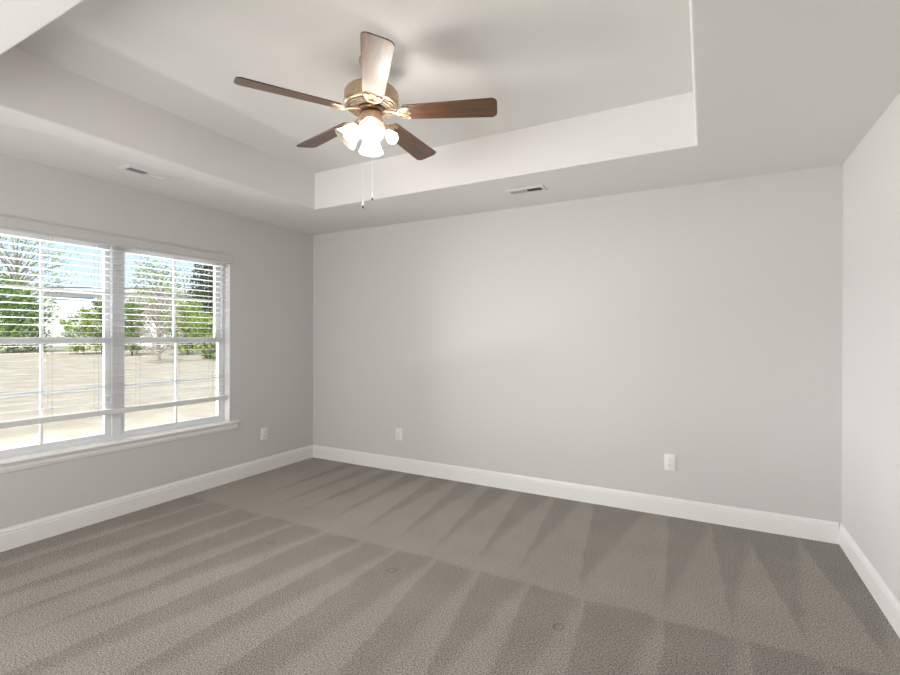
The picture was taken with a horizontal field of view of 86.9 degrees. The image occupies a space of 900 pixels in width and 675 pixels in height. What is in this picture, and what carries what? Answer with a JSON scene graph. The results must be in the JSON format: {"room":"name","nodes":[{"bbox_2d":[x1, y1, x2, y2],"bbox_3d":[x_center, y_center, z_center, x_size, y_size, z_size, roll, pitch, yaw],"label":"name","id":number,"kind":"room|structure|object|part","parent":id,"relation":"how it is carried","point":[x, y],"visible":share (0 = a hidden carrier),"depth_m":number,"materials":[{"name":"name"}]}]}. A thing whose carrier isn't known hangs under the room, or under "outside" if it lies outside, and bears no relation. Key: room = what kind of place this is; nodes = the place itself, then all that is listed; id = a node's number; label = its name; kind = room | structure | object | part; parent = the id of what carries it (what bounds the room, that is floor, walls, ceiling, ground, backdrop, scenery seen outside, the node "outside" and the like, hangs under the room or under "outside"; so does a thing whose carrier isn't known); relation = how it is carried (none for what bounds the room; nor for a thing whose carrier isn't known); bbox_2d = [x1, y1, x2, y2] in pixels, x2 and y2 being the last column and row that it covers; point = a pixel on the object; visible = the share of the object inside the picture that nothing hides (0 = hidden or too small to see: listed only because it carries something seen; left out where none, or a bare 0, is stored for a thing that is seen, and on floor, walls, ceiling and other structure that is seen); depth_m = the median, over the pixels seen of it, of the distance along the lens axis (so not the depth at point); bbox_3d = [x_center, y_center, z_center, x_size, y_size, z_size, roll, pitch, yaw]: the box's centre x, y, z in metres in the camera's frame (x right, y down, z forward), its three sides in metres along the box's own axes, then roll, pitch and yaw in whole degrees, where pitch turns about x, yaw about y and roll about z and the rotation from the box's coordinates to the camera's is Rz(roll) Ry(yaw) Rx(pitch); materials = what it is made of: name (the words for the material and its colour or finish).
{"room":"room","nodes":[
{"label":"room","id":0,"kind":"room"},
{"bbox_2d":[0,153,312,528],"bbox_3d":[-2.700,-0.108,3.167,0.150,2.840,4.750,0,0,28],"label":"wall","id":1,"kind":"structure","parent":0,"point":[271,270],"depth_m":4.12,"materials":[{"name":"grey paint"}]},
{"bbox_2d":[0,229,240,473],"bbox_3d":[-2.486,0.059,3.525,0.189,1.554,2.029,0,0,28],"label":"window","id":2,"kind":"structure","parent":1,"relation":"in","point":[114,438],"depth_m":3.54,"materials":[{"name":"white plastic"}]},
{"bbox_3d":[-2.748,-0.330,3.150,0.028,0.715,0.873,0,0,28],"label":"sash","id":3,"kind":"part","parent":2,"relation":"part of","materials":[{"name":"white plastic"}]},
{"bbox_3d":[-2.726,0.371,3.137,0.026,0.742,0.879,0,0,28],"label":"sash","id":4,"kind":"part","parent":2,"relation":"part of","materials":[{"name":"white plastic"}]},
{"bbox_2d":[0,216,232,428],"bbox_3d":[-2.456,-0.090,3.509,0.081,1.306,1.880,0,0,28],"label":"window blind","id":5,"kind":"object","parent":2,"relation":"attached to","point":[8,223],"visible":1,"depth_m":3.42,"materials":[{"name":"white plastic"}]},
{"bbox_3d":[-2.658,-0.070,3.157,0.059,1.215,0.004,0,0,28],"label":"ladder cord","id":6,"kind":"part","parent":5,"relation":"part of","materials":[{"name":"white fabric"}]},
{"bbox_3d":[-2.528,-0.070,3.397,0.059,1.215,0.004,0,0,28],"label":"ladder cord","id":7,"kind":"part","parent":5,"relation":"part of","materials":[{"name":"white fabric"}]},
{"bbox_3d":[-2.467,0.543,3.515,0.052,0.040,1.819,0,0,28],"label":"rail","id":8,"kind":"part","parent":5,"relation":"part of","materials":[{"name":"white plastic"}]},
{"bbox_3d":[-2.107,-0.070,4.178,0.059,1.215,0.004,0,0,28],"label":"ladder cord","id":9,"kind":"part","parent":5,"relation":"part of","materials":[{"name":"white fabric"}]},
{"bbox_3d":[-2.452,0.771,3.506,0.106,0.020,2.029,0,0,28],"label":"sill","id":10,"kind":"part","parent":2,"relation":"part of","materials":[{"name":"white paint"}]},
{"bbox_3d":[-2.310,-0.330,3.962,0.028,0.715,0.846,0,0,28],"label":"sash","id":11,"kind":"part","parent":2,"relation":"part of","materials":[{"name":"white plastic"}]},
{"bbox_3d":[-2.287,0.372,3.950,0.026,0.742,0.852,0,0,28],"label":"sash","id":12,"kind":"part","parent":2,"relation":"part of","materials":[{"name":"white plastic"}]},
{"bbox_2d":[0,445,312,551],"bbox_3d":[-2.631,1.245,3.130,0.014,0.136,4.750,0,0,28],"label":"baseboard","id":13,"kind":"structure","parent":1,"relation":"attached to","point":[22,534],"depth_m":3.58,"materials":[{"name":"white paint"}]},
{"bbox_2d":[261,427,267,440],"bbox_3d":[-1.817,0.944,4.645,0.009,0.122,0.076,0,0,28],"label":"wall outlet","id":14,"kind":"object","parent":1,"relation":"attached to","point":[264,431],"visible":1,"depth_m":4.64,"materials":[{"name":"white plastic"}]},
{"bbox_2d":[346,96,395,119],"bbox_3d":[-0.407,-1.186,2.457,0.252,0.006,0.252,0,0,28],"label":"motor housing","id":15,"kind":"object","parent":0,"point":[360,103],"depth_m":2.41,"materials":[{"name":"gold metal"}]},
{"bbox_2d":[0,0,899,234],"bbox_3d":[-0.630,-1.379,2.051,4.845,0.517,4.990,0,0,28],"label":"ceiling","id":16,"kind":"structure","parent":0,"point":[595,98],"depth_m":2.59,"materials":[{"name":"white paint"}]},
{"bbox_2d":[118,164,173,180],"bbox_3d":[-2.075,-1.123,3.251,0.144,0.010,0.304,0,0,28],"label":"ceiling vent","id":17,"kind":"object","parent":16,"relation":"in","point":[130,168],"visible":1,"depth_m":3.24,"materials":[{"name":"white metal"}]},
{"bbox_2d":[234,31,496,207],"bbox_3d":[-0.399,-1.053,2.495,1.256,0.768,1.223,0,0,28],"label":"ceiling fan","id":18,"kind":"object","parent":16,"relation":"hanging from","point":[370,98],"visible":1,"depth_m":2.38,"materials":[{"name":"brown wood"}]},
{"bbox_3d":[-0.760,-1.159,2.256,0.483,0.006,0.138,0,13,-30],"label":"blade","id":19,"kind":"part","parent":18,"relation":"part of","materials":[{"name":"brown wood"}]},
{"bbox_3d":[-0.707,-1.159,2.731,0.483,0.006,0.138,0,13,42],"label":"blade","id":20,"kind":"part","parent":18,"relation":"part of","materials":[{"name":"brown wood"}]},
{"bbox_3d":[-0.532,-1.034,2.442,0.130,0.133,0.123,0,0,-43],"label":"lamp shade","id":21,"kind":"part","parent":18,"relation":"part of","materials":[{"name":"white glass"}]},
{"bbox_3d":[-0.434,-1.034,2.580,0.123,0.133,0.130,0,0,24],"label":"lamp shade","id":22,"kind":"part","parent":18,"relation":"part of","materials":[{"name":"white glass"}]},
{"bbox_3d":[-0.390,-1.046,2.354,0.060,0.068,0.066,0,0,-10],"label":"light bulb","id":23,"kind":"part","parent":18,"relation":"part of","materials":[{"name":"white glass"}]},
{"bbox_3d":[-0.392,-1.034,2.332,0.123,0.133,0.130,0,0,-43],"label":"lamp shade","id":24,"kind":"part","parent":18,"relation":"part of","materials":[{"name":"white glass"}]},
{"bbox_3d":[-0.406,-0.933,2.487,0.003,0.354,0.003,0,0,28],"label":"pull chain","id":25,"kind":"part","parent":18,"relation":"part of","materials":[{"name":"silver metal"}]},
{"bbox_3d":[-0.325,-1.157,2.059,0.138,0.006,0.483,13,-3,-11],"label":"blade","id":26,"kind":"part","parent":18,"relation":"part of","materials":[{"name":"brown wood"}]},
{"bbox_3d":[-0.304,-1.046,2.475,0.066,0.068,0.060,0,0,-10],"label":"light bulb","id":27,"kind":"part","parent":18,"relation":"part of","materials":[{"name":"white glass"}]},
{"bbox_3d":[-0.239,-1.158,2.827,0.138,0.006,0.483,-14,-6,24],"label":"blade","id":28,"kind":"part","parent":18,"relation":"part of","materials":[{"name":"brown wood"}]},
{"bbox_3d":[-0.003,-1.157,2.412,0.483,0.006,0.138,0,-13,6],"label":"blade","id":29,"kind":"part","parent":18,"relation":"part of","materials":[{"name":"brown wood"}]},
{"bbox_2d":[504,184,547,195],"bbox_3d":[0.578,-1.115,3.604,0.304,0.010,0.144,0,0,28],"label":"ceiling vent","id":30,"kind":"object","parent":16,"relation":"in","point":[537,188],"visible":1,"depth_m":3.59,"materials":[{"name":"white metal"}]},
{"bbox_2d":[0,457,899,674],"bbox_3d":[-0.994,1.379,1.406,4.855,0.120,6.470,0,0,28],"label":"floor","id":31,"kind":"structure","parent":0,"point":[311,566],"depth_m":2.47,"materials":[{"name":"carpet"}]},
{"bbox_2d":[313,164,842,524],"bbox_3d":[0.522,-0.100,4.196,4.845,2.840,0.120,0,0,28],"label":"wall","id":32,"kind":"structure","parent":0,"point":[589,341],"depth_m":3.74,"materials":[{"name":"grey paint"}]},
{"bbox_2d":[396,428,401,440],"bbox_3d":[-0.502,0.954,4.675,0.076,0.122,0.009,0,0,28],"label":"wall outlet","id":33,"kind":"object","parent":32,"relation":"attached to","point":[398,430],"visible":1,"depth_m":4.67,"materials":[{"name":"white plastic"}]},
{"bbox_2d":[313,445,838,543],"bbox_3d":[0.499,1.252,4.131,4.546,0.136,0.014,0,0,28],"label":"baseboard","id":34,"kind":"structure","parent":32,"relation":"attached to","point":[769,522],"depth_m":3.72,"materials":[{"name":"white paint"}]},
{"bbox_2d":[664,454,675,470],"bbox_3d":[1.632,0.927,3.524,0.076,0.122,0.009,0,0,28],"label":"wall outlet","id":35,"kind":"object","parent":32,"relation":"attached to","point":[669,459],"visible":1,"depth_m":3.52,"materials":[{"name":"white plastic"}]},
{"bbox_2d":[841,93,899,601],"bbox_3d":[1.446,-0.093,0.931,0.120,2.840,4.750,0,0,28],"label":"wall","id":36,"kind":"structure","parent":0,"point":[870,515],"depth_m":2.47,"materials":[{"name":"grey paint"}]},
{"bbox_2d":[839,523,899,637],"bbox_3d":[1.383,1.259,0.965,0.014,0.136,4.750,0,0,28],"label":"baseboard","id":37,"kind":"structure","parent":36,"relation":"attached to","point":[886,600],"depth_m":2.45,"materials":[{"name":"white paint"}]},
{"label":"outside","id":38,"kind":"structure","parent":0,"visible":0},
{"bbox_2d":[0,336,215,449],"bbox_3d":[-27.891,0.767,51.264,89.850,1.662,84.000,0,0,28],"label":"ground","id":39,"kind":"structure","parent":38,"point":[13,437],"depth_m":13.68,"materials":[{"name":"soil"}]},
{"bbox_2d":[0,271,61,352],"bbox_3d":[-27.972,-1.565,30.376,5.332,5.496,5.814,0,0,-18],"label":"tree","id":40,"kind":"object","parent":39,"relation":"on","point":[6,320],"visible":0.71,"depth_m":29.88,"materials":[{"name":"green plant"}]},
{"bbox_2d":[0,235,91,349],"bbox_3d":[-30.710,-4.431,33.872,7.948,11.025,8.097,0,0,-30],"label":"tree","id":41,"kind":"object","parent":39,"relation":"on","point":[22,248],"visible":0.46,"depth_m":33.99,"materials":[{"name":"green plant"}]},
{"bbox_2d":[52,304,102,354],"bbox_3d":[-23.158,-0.433,30.035,2.556,3.415,2.838,0,0,26],"label":"shrub","id":42,"kind":"object","parent":39,"relation":"on","point":[69,329],"visible":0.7,"depth_m":29.65,"materials":[{"name":"green plant"}]},
{"bbox_2d":[87,297,102,352],"bbox_3d":[-23.427,-0.716,31.969,1.692,3.930,1.543,0,0,7],"label":"tree","id":43,"kind":"object","parent":39,"relation":"on","point":[97,303],"visible":0.1,"depth_m":31.74,"materials":[{"name":"green plant"}]},
{"bbox_2d":[35,286,209,346],"bbox_3d":[-31.143,-2.022,48.702,15.396,5.764,8.950,0,0,-6],"label":"house","id":44,"kind":"structure","parent":39,"relation":"on","point":[54,331],"depth_m":44.27,"materials":[{"name":"white"}]},
{"bbox_3d":[-35.199,-3.645,44.236,3.680,0.230,0.025,0,0,-6],"label":"pane","id":45,"kind":"part","parent":44,"relation":"part of","materials":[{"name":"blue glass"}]},
{"bbox_2d":[125,298,149,355],"bbox_3d":[-20.123,-0.656,29.982,2.207,3.979,1.908,0,0,40],"label":"shrub","id":46,"kind":"object","parent":39,"relation":"on","point":[132,346],"visible":0.56,"depth_m":29.84,"materials":[{"name":"green plant"}]},
{"bbox_2d":[126,257,191,351],"bbox_3d":[-21.533,-2.311,35.065,4.298,7.128,4.124,0,0,37],"label":"leafy tree","id":47,"kind":"object","parent":39,"relation":"on","point":[146,270],"visible":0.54,"depth_m":34.70,"materials":[{"name":"green plant"}]},
{"bbox_2d":[132,282,189,362],"bbox_3d":[-14.569,-0.687,24.073,2.782,4.370,2.220,0,0,-6],"label":"bare tree","id":48,"kind":"object","parent":39,"relation":"on","point":[147,312],"visible":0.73,"depth_m":23.93,"materials":[{"name":"beige plant"}]},
{"bbox_2d":[158,296,211,354],"bbox_3d":[-17.199,-0.744,30.924,3.125,4.249,3.268,0,0,25],"label":"shrub","id":49,"kind":"object","parent":39,"relation":"on","point":[189,331],"visible":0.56,"depth_m":30.49,"materials":[{"name":"green plant"}]},
{"bbox_2d":[176,264,212,348],"bbox_3d":[-20.165,-3.425,40.206,6.090,9.307,6.148,0,0,37],"label":"conifer","id":50,"kind":"object","parent":39,"relation":"on","point":[204,293],"visible":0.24,"depth_m":39.19,"materials":[{"name":"green plant"}]},
{"bbox_2d":[188,310,215,358],"bbox_3d":[-13.524,-0.076,27.071,2.461,3.132,2.086,0,0,-15],"label":"shrub","id":51,"kind":"object","parent":39,"relation":"on","point":[202,327],"visible":0.34,"depth_m":26.56,"materials":[{"name":"green plant"}]}
]}

